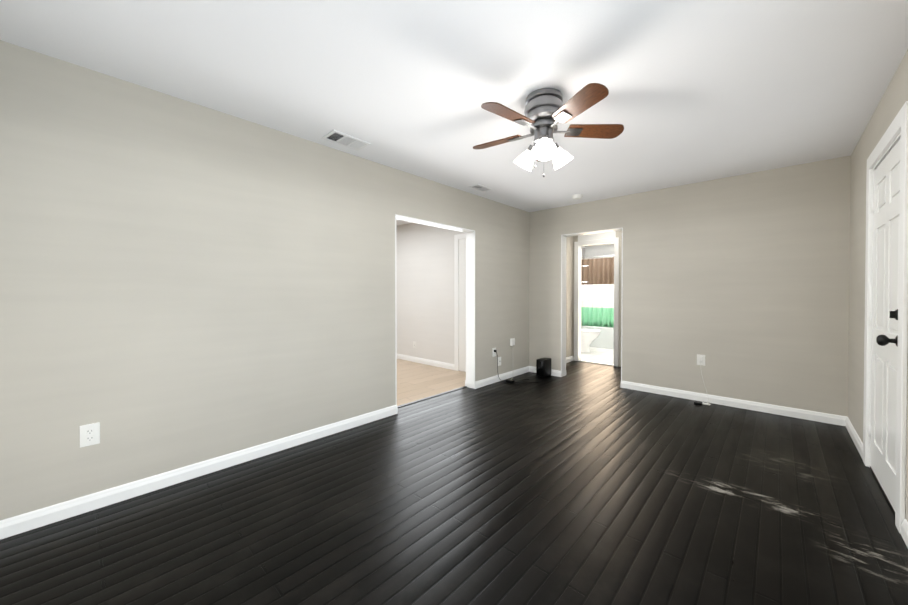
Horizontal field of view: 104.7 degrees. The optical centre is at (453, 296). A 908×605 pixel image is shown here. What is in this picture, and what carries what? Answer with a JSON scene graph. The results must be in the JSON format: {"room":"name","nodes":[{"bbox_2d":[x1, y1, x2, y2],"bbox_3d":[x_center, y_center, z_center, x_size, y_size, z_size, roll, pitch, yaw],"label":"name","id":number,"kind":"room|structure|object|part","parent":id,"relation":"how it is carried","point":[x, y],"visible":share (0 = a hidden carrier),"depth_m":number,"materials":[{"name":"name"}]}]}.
{"room":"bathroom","nodes":[
{"label":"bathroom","id":0,"kind":"room"},
{"bbox_2d":[0,40,529,520],"bbox_3d":[-0.798,-0.051,3.360,0.140,2.440,5.893,1,1,43],"label":"wall","id":1,"kind":"structure","parent":0,"point":[183,283],"depth_m":2.24,"materials":[{"name":"paint"}]},
{"bbox_2d":[79,422,99,447],"bbox_3d":[-2.017,0.764,1.940,0.008,0.120,0.078,1,1,43],"label":"electrical outlet","id":2,"kind":"object","parent":1,"relation":"attached to","point":[89,434],"visible":1,"depth_m":1.94,"materials":[{"name":"white plastic"}]},
{"bbox_2d":[0,405,397,539],"bbox_3d":[-1.608,1.135,2.383,0.014,0.088,3.060,1,1,43],"label":"baseboard","id":3,"kind":"structure","parent":1,"relation":"attached to","point":[21,523],"depth_m":2.18,"materials":[{"name":"white wood"}]},
{"bbox_2d":[395,214,474,404],"bbox_3d":[-0.211,0.167,3.999,0.148,1.990,1.252,1,1,43],"label":"door frame","id":4,"kind":"structure","parent":1,"relation":"attached to","point":[470,307],"depth_m":4.42,"materials":[{"name":"white wood"}]},
{"bbox_2d":[465,380,473,388],"bbox_3d":[0.203,1.113,4.469,0.154,0.088,0.014,1,1,43],"label":"baseboard","id":5,"kind":"structure","parent":1,"relation":"attached to","point":[469,385],"depth_m":4.46,"materials":[{"name":"white wood"}]},
{"bbox_2d":[492,347,502,380],"bbox_3d":[0.645,0.917,4.713,0.162,0.467,0.221,1,1,43],"label":"electrical outlet","id":6,"kind":"object","parent":1,"relation":"attached to","point":[494,351],"visible":0.96,"depth_m":4.70,"materials":[{"name":"white plastic"}]},
{"bbox_2d":[474,366,529,388],"bbox_3d":[0.711,1.108,4.895,0.014,0.088,1.329,1,1,43],"label":"baseboard","id":7,"kind":"structure","parent":1,"relation":"attached to","point":[494,379],"depth_m":4.81,"materials":[{"name":"white wood"}]},
{"bbox_2d":[510,338,514,377],"bbox_3d":[0.804,0.873,4.906,0.132,0.551,0.306,1,1,43],"label":"outlet","id":8,"kind":"object","parent":1,"relation":"attached to","point":[512,341],"visible":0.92,"depth_m":4.99,"materials":[{"name":"white plastic"}]},
{"bbox_2d":[396,223,464,371],"bbox_3d":[-0.831,-0.084,6.349,3.963,2.440,0.140,1,1,43],"label":"wall","id":9,"kind":"structure","parent":0,"point":[425,286],"depth_m":5.93,"materials":[{"name":"paint"}]},
{"bbox_2d":[397,354,453,369],"bbox_3d":[-1.164,1.090,6.564,3.200,0.088,0.014,1,1,43],"label":"baseboard","id":10,"kind":"structure","parent":9,"relation":"attached to","point":[428,362],"depth_m":5.91,"materials":[{"name":"white wood"}]},
{"bbox_2d":[454,233,465,371],"bbox_3d":[0.283,0.093,5.214,0.743,2.110,0.018,1,1,43],"label":"door frame","id":11,"kind":"structure","parent":9,"relation":"attached to","point":[462,304],"depth_m":5.39,"materials":[{"name":"white wood"}]},
{"bbox_2d":[0,347,907,604],"bbox_3d":[0.283,1.200,5.055,7.655,0.100,9.830,1,1,43],"label":"floor","id":12,"kind":"structure","parent":0,"point":[583,483],"depth_m":1.87,"materials":[{"name":"brown wood"}]},
{"bbox_2d":[397,386,466,407],"bbox_3d":[-0.263,1.158,4.057,0.040,0.006,1.252,1,1,43],"label":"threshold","id":13,"kind":"structure","parent":12,"relation":"on","point":[430,397],"depth_m":4.02,"materials":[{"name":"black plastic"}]},
{"bbox_2d":[506,379,537,382],"bbox_3d":[0.934,1.138,4.740,0.352,0.031,0.312,1,1,43],"label":"power adapter","id":14,"kind":"object","parent":12,"relation":"on","point":[510,381],"visible":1,"depth_m":4.71,"materials":[{"name":"black plastic"}]},
{"bbox_2d":[536,357,550,377],"bbox_3d":[1.298,1.023,5.066,0.130,0.255,0.224,1,1,43],"label":"box","id":15,"kind":"object","parent":12,"relation":"on","point":[543,367],"visible":1,"depth_m":5.00,"materials":[{"name":"black plastic"}]},
{"bbox_2d":[581,328,600,352],"bbox_3d":[2.623,0.699,7.211,0.761,0.856,0.451,1,1,43],"label":"toilet","id":16,"kind":"object","parent":12,"relation":"on","point":[589,336],"visible":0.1,"depth_m":7.01,"materials":[{"name":"white ceramic"}]},
{"bbox_2d":[581,326,613,348],"bbox_3d":[3.568,0.889,7.929,1.570,0.460,0.855,1,1,43],"label":"bathtub","id":17,"kind":"object","parent":12,"relation":"on","point":[604,338],"depth_m":7.62,"materials":[{"name":"white ceramic"}]},
{"bbox_2d":[0,0,907,225],"bbox_3d":[0.283,-1.340,5.027,7.655,0.100,9.830,1,1,43],"label":"ceiling","id":18,"kind":"structure","parent":0,"point":[703,90],"depth_m":1.95,"materials":[{"name":"paint"}]},
{"bbox_2d":[321,130,370,150],"bbox_3d":[-0.869,-1.260,2.832,0.200,0.011,0.330,1,1,43],"label":"ceiling vent","id":19,"kind":"object","parent":18,"relation":"in","point":[343,139],"visible":1,"depth_m":2.81,"materials":[{"name":"white metal"}]},
{"bbox_2d":[468,184,492,191],"bbox_3d":[0.311,-1.274,4.104,0.150,0.011,0.270,1,1,43],"label":"ceiling vent","id":20,"kind":"object","parent":18,"relation":"in","point":[479,187],"visible":1,"depth_m":4.09,"materials":[{"name":"white metal"}]},
{"bbox_2d":[473,83,623,176],"bbox_3d":[0.538,-0.999,2.216,0.965,0.521,0.965,1,1,43],"label":"ceiling fan","id":21,"kind":"object","parent":18,"relation":"hanging from","point":[546,111],"visible":1,"depth_m":2.12,"materials":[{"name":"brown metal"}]},
{"bbox_2d":[572,194,582,199],"bbox_3d":[1.565,-1.264,4.437,0.132,0.038,0.132,1,1,43],"label":"smoke detector","id":22,"kind":"object","parent":18,"relation":"attached to","point":[577,196],"visible":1,"depth_m":4.39,"materials":[{"name":"white plastic"}]},
{"bbox_2d":[566,236,572,357],"bbox_3d":[1.716,-0.079,5.911,0.140,2.440,1.267,1,1,43],"label":"wall","id":23,"kind":"structure","parent":0,"point":[569,296],"depth_m":6.14,"materials":[{"name":"paint"}]},
{"bbox_2d":[566,356,573,362],"bbox_3d":[1.739,1.098,5.835,0.014,0.088,1.167,1,1,43],"label":"baseboard","id":24,"kind":"structure","parent":23,"relation":"attached to","point":[570,359],"depth_m":6.15,"materials":[{"name":"white wood"}]},
{"bbox_2d":[573,235,577,356],"bbox_3d":[2.193,-0.083,6.266,0.080,2.440,0.100,1,1,43],"label":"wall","id":25,"kind":"structure","parent":0,"point":[575,238],"depth_m":6.25,"materials":[{"name":"paint"}]},
{"bbox_2d":[581,246,584,258],"bbox_3d":[2.385,-0.101,7.904,0.140,2.440,2.770,1,1,43],"label":"wall","id":26,"kind":"structure","parent":0,"point":[582,251],"depth_m":8.66,"materials":[{"name":"paint"}]},
{"bbox_2d":[581,255,613,327],"bbox_3d":[3.388,-0.079,7.723,1.576,1.679,0.106,1,1,43],"label":"shower curtain","id":27,"kind":"object","parent":26,"relation":"attached to","point":[597,287],"depth_m":7.88,"materials":[{"name":"brown fabric"}]},
{"bbox_3d":[3.387,-0.899,7.713,1.576,0.038,0.024,1,1,43],"label":"rod","id":28,"kind":"part","parent":27,"relation":"part of","materials":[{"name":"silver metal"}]},
{"bbox_2d":[585,243,613,258],"bbox_3d":[3.909,-0.105,8.287,1.580,2.440,0.140,1,1,43],"label":"wall","id":29,"kind":"structure","parent":0,"point":[599,250],"depth_m":8.52,"materials":[{"name":"paint"}]},
{"bbox_2d":[578,230,621,366],"bbox_3d":[2.700,-0.078,5.798,1.300,2.440,0.100,1,1,43],"label":"wall","id":30,"kind":"structure","parent":0,"point":[619,234],"depth_m":5.73,"materials":[{"name":"paint"}]},
{"bbox_2d":[579,360,613,365],"bbox_3d":[2.461,1.133,6.038,0.600,0.012,0.110,1,1,43],"label":"trim","id":31,"kind":"structure","parent":30,"relation":"attached to","point":[597,362],"depth_m":6.02,"materials":[{"name":"white wood"}]},
{"bbox_2d":[574,237,618,366],"bbox_3d":[2.455,0.082,6.021,0.750,2.115,0.130,1,1,43],"label":"door frame","id":32,"kind":"structure","parent":30,"relation":"attached to","point":[616,301],"depth_m":6.15,"materials":[{"name":"white wood"}]},
{"bbox_2d":[529,156,850,416],"bbox_3d":[2.458,-0.061,4.269,3.412,2.440,0.140,1,1,43],"label":"wall","id":33,"kind":"structure","parent":0,"point":[740,283],"depth_m":3.73,"materials":[{"name":"paint"}]},
{"bbox_2d":[529,366,561,376],"bbox_3d":[1.347,1.105,5.203,0.531,0.088,0.014,1,1,43],"label":"baseboard","id":34,"kind":"structure","parent":33,"relation":"attached to","point":[557,373],"depth_m":5.10,"materials":[{"name":"white wood"}]},
{"bbox_2d":[561,227,622,380],"bbox_3d":[1.889,0.133,4.796,0.830,2.040,0.148,1,1,43],"label":"door frame","id":35,"kind":"structure","parent":33,"relation":"attached to","point":[563,303],"depth_m":5.03,"materials":[{"name":"white wood"}]},
{"bbox_2d":[697,354,708,402],"bbox_3d":[2.726,0.901,3.848,0.116,0.516,0.132,1,1,43],"label":"electrical outlet","id":36,"kind":"object","parent":33,"relation":"attached to","point":[700,360],"visible":0.98,"depth_m":3.89,"materials":[{"name":"white plastic"}]},
{"bbox_2d":[621,381,846,425],"bbox_3d":[2.844,1.120,3.821,1.939,0.088,0.014,1,1,43],"label":"baseboard","id":37,"kind":"structure","parent":33,"relation":"attached to","point":[790,412],"depth_m":3.65,"materials":[{"name":"white wood"}]},
{"bbox_2d":[848,50,907,521],"bbox_3d":[1.632,-0.026,1.022,0.060,2.440,5.753,1,1,43],"label":"wall","id":38,"kind":"structure","parent":0,"point":[861,152],"depth_m":2.72,"materials":[{"name":"paint"}]},
{"bbox_2d":[845,417,862,459],"bbox_3d":[3.247,1.130,2.838,0.014,0.088,0.912,1,1,43],"label":"baseboard","id":39,"kind":"structure","parent":38,"relation":"attached to","point":[856,439],"depth_m":2.80,"materials":[{"name":"white wood"}]},
{"bbox_2d":[863,157,872,466],"bbox_3d":[2.901,0.102,2.455,0.018,2.152,0.092,1,1,43],"label":"trim","id":40,"kind":"structure","parent":38,"relation":"attached to","point":[868,257],"depth_m":2.43,"materials":[{"name":"white wood"}]},
{"bbox_2d":[870,466,894,513],"bbox_3d":[2.612,1.177,2.096,0.059,0.011,0.819,1,1,43],"label":"trim","id":41,"kind":"structure","parent":38,"relation":"attached to","point":[883,491],"depth_m":2.11,"materials":[{"name":"black plastic"}]},
{"bbox_2d":[868,140,899,510],"bbox_3d":[2.583,0.158,2.119,0.127,2.025,0.822,1,1,43],"label":"entry door","id":42,"kind":"structure","parent":38,"relation":"in","point":[885,204],"depth_m":2.10,"materials":[{"name":"white wood"}]},
{"bbox_3d":[2.335,0.235,1.884,0.081,0.066,0.066,1,1,43],"label":"knob","id":43,"kind":"part","parent":42,"relation":"part of","materials":[{"name":"black plastic"}]},
{"bbox_2d":[869,109,900,168],"bbox_3d":[2.583,-0.924,2.100,0.018,0.092,0.843,1,1,43],"label":"trim","id":44,"kind":"structure","parent":38,"relation":"attached to","point":[890,135],"depth_m":2.04,"materials":[{"name":"white wood"}]},
{"bbox_2d":[869,132,900,467],"bbox_3d":[2.618,0.148,2.093,0.061,2.068,0.839,1,1,43],"label":"door frame","id":45,"kind":"structure","parent":38,"relation":"attached to","point":[871,325],"depth_m":2.40,"materials":[{"name":"white wood"}]},
{"bbox_2d":[895,101,907,533],"bbox_3d":[2.266,0.110,1.768,0.018,2.152,0.092,1,1,43],"label":"trim","id":46,"kind":"structure","parent":38,"relation":"attached to","point":[901,426],"depth_m":1.75,"materials":[{"name":"white wood"}]},
{"bbox_2d":[901,519,907,547],"bbox_3d":[0.991,1.157,0.395,0.014,0.088,3.662,1,1,43],"label":"baseboard","id":47,"kind":"structure","parent":38,"relation":"attached to","point":[904,529],"depth_m":1.70,"materials":[{"name":"white wood"}]}
]}

